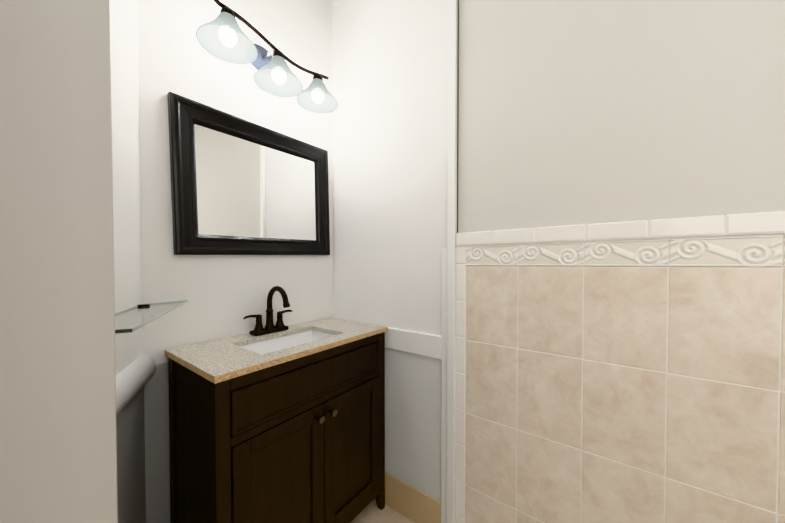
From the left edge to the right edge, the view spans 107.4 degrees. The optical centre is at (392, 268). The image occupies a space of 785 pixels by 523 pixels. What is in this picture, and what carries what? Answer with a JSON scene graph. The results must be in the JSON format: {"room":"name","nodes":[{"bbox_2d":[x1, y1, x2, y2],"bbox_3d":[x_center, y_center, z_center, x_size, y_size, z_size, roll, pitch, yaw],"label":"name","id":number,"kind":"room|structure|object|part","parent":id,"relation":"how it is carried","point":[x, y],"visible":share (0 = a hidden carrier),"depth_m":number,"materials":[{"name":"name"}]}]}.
{"room":"bathroom","nodes":[
{"label":"bathroom","id":0,"kind":"room"},
{"bbox_2d":[110,0,142,374],"bbox_3d":[-0.815,-0.152,0.740,0.120,2.720,0.820,0,1,-25],"label":"wall","id":1,"kind":"structure","parent":0,"point":[126,156],"depth_m":0.89,"materials":[{"name":"white paint"}]},
{"bbox_2d":[116,355,155,414],"bbox_3d":[-0.710,0.351,0.707,0.036,0.096,0.658,0,1,-25],"label":"toilet tank lid","id":2,"kind":"object","parent":1,"relation":"attached to","point":[134,378],"visible":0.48,"depth_m":0.85,"materials":[{"name":"white ceramic"}]},
{"bbox_2d":[115,300,187,333],"bbox_3d":[-0.726,0.130,0.836,0.120,0.013,0.532,0,1,-25],"label":"glass shelf","id":3,"kind":"object","parent":1,"relation":"attached to","point":[139,307],"visible":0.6,"depth_m":0.84,"materials":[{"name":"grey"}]},
{"bbox_2d":[138,0,332,364],"bbox_3d":[-0.674,-0.161,1.350,0.120,2.720,1.170,1,1,37],"label":"wall","id":4,"kind":"structure","parent":0,"point":[224,295],"depth_m":1.18,"materials":[{"name":"white paint"}]},
{"bbox_2d":[116,362,170,522],"bbox_3d":[-0.671,0.773,1.076,0.405,0.860,1.291,0,1,10],"label":"wall panel","id":5,"kind":"object","parent":4,"relation":"attached to","point":[142,425],"depth_m":1.01,"materials":[{"name":"white paint"}]},
{"bbox_2d":[167,91,329,254],"bbox_3d":[-0.584,-0.355,1.341,0.030,0.585,0.730,1,2,37],"label":"mirror","id":6,"kind":"object","parent":4,"relation":"attached to","point":[240,186],"visible":0.96,"depth_m":1.25,"materials":[{"name":"black mirror"}]},
{"label":"glass","id":7,"kind":"part","parent":6,"relation":"part of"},
{"bbox_2d":[196,0,338,113],"bbox_3d":[-0.507,-0.922,1.283,0.212,0.207,0.637,1,1,37],"label":"sconce","id":8,"kind":"object","parent":4,"relation":"attached to","point":[222,36],"visible":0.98,"depth_m":1.25,"materials":[{"name":"white glass"}]},
{"bbox_3d":[-0.633,-0.908,1.109,0.207,0.108,0.207,1,1,37],"label":"lamp shade","id":9,"kind":"part","parent":8,"relation":"part of","materials":[{"name":"white glass"}]},
{"bbox_3d":[-0.633,-0.892,1.109,0.060,0.069,0.060,1,1,37],"label":"bulb","id":10,"kind":"part","parent":8,"relation":"part of","materials":[{"name":"white glass"}]},
{"bbox_3d":[-0.505,-0.873,1.282,0.207,0.108,0.207,1,1,37],"label":"lamp shade","id":11,"kind":"part","parent":8,"relation":"part of","materials":[{"name":"white glass"}]},
{"bbox_3d":[-0.505,-0.857,1.282,0.060,0.069,0.060,1,1,37],"label":"bulb","id":12,"kind":"part","parent":8,"relation":"part of","materials":[{"name":"white glass"}]},
{"bbox_3d":[-0.377,-0.887,1.454,0.207,0.108,0.207,1,1,37],"label":"lamp shade","id":13,"kind":"part","parent":8,"relation":"part of","materials":[{"name":"white glass"}]},
{"bbox_3d":[-0.377,-0.871,1.454,0.060,0.069,0.060,1,1,37],"label":"bulb","id":14,"kind":"part","parent":8,"relation":"part of","materials":[{"name":"white glass"}]},
{"bbox_2d":[350,498,413,522],"bbox_3d":[0.325,1.249,0.101,3.300,0.060,2.080,1,1,37],"label":"floor","id":15,"kind":"structure","parent":0,"point":[371,512],"depth_m":1.39,"materials":[{"name":"tile"}]},
{"bbox_2d":[165,286,387,522],"bbox_3d":[-0.418,0.640,1.238,0.434,1.122,0.786,1,1,37],"label":"bathroom vanity","id":16,"kind":"object","parent":15,"relation":"on","point":[278,422],"visible":1,"depth_m":1.03,"materials":[{"name":"brown wood"}]},
{"bbox_2d":[243,286,291,335],"bbox_3d":[-0.513,0.185,1.280,0.176,0.214,0.237,1,1,37],"label":"faucet","id":17,"kind":"object","parent":16,"relation":"on","point":[279,329],"depth_m":1.30,"materials":[{"name":"brown metal"}]},
{"bbox_2d":[239,330,334,354],"bbox_3d":[-0.426,0.381,1.218,0.295,0.135,0.450,1,1,37],"label":"sink","id":18,"kind":"object","parent":16,"relation":"in","point":[264,345],"depth_m":1.32,"materials":[{"name":"white ceramic"}]},
{"bbox_2d":[332,0,784,335],"bbox_3d":[0.891,-0.153,0.842,3.000,2.720,0.120,1,1,37],"label":"wall","id":19,"kind":"structure","parent":0,"point":[578,112],"depth_m":1.04,"materials":[{"name":"white paint"}]},
{"bbox_2d":[385,471,440,522],"bbox_3d":[-0.062,1.116,1.487,0.698,0.162,0.013,1,1,37],"label":"baseboard","id":20,"kind":"structure","parent":19,"relation":"attached to","point":[410,502],"depth_m":1.37,"materials":[{"name":"beige wood"}]},
{"bbox_2d":[385,348,441,500],"bbox_3d":[-0.064,0.797,1.490,0.711,0.800,0.003,1,1,37],"label":"wall panel","id":21,"kind":"object","parent":19,"relation":"attached to","point":[412,419],"depth_m":1.36,"materials":[{"name":"white paint"}]},
{"bbox_2d":[385,327,441,359],"bbox_3d":[-0.068,0.346,1.478,0.711,0.102,0.016,1,1,37],"label":"chair rail","id":22,"kind":"object","parent":19,"relation":"attached to","point":[423,344],"visible":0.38,"depth_m":1.34,"materials":[{"name":"white wood"}]},
{"bbox_2d":[441,0,458,522],"bbox_3d":[0.244,-0.159,1.234,0.070,2.720,0.022,1,1,37],"label":"door frame","id":23,"kind":"structure","parent":19,"relation":"attached to","point":[448,395],"depth_m":1.22,"materials":[{"name":"white wood"}]},
{"bbox_2d":[455,211,784,522],"bbox_3d":[1.162,0.536,0.566,2.224,1.350,0.017,1,1,37],"label":"tile wainscot","id":24,"kind":"structure","parent":19,"relation":"attached to","point":[625,372],"depth_m":0.89,"materials":[{"name":"beige tile"}]},
{"bbox_3d":[0.003,-0.126,-0.865,2.390,2.720,0.120,1,1,37],"label":"wall","id":25,"kind":"structure","parent":0,"visible":0},
{"bbox_2d":[0,0,117,522],"bbox_3d":[-0.525,0.193,0.077,0.040,2.028,0.765,0,1,12],"label":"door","id":26,"kind":"structure","parent":25,"relation":"in","point":[58,446],"depth_m":0.38,"materials":[{"name":"paint"}]}
]}

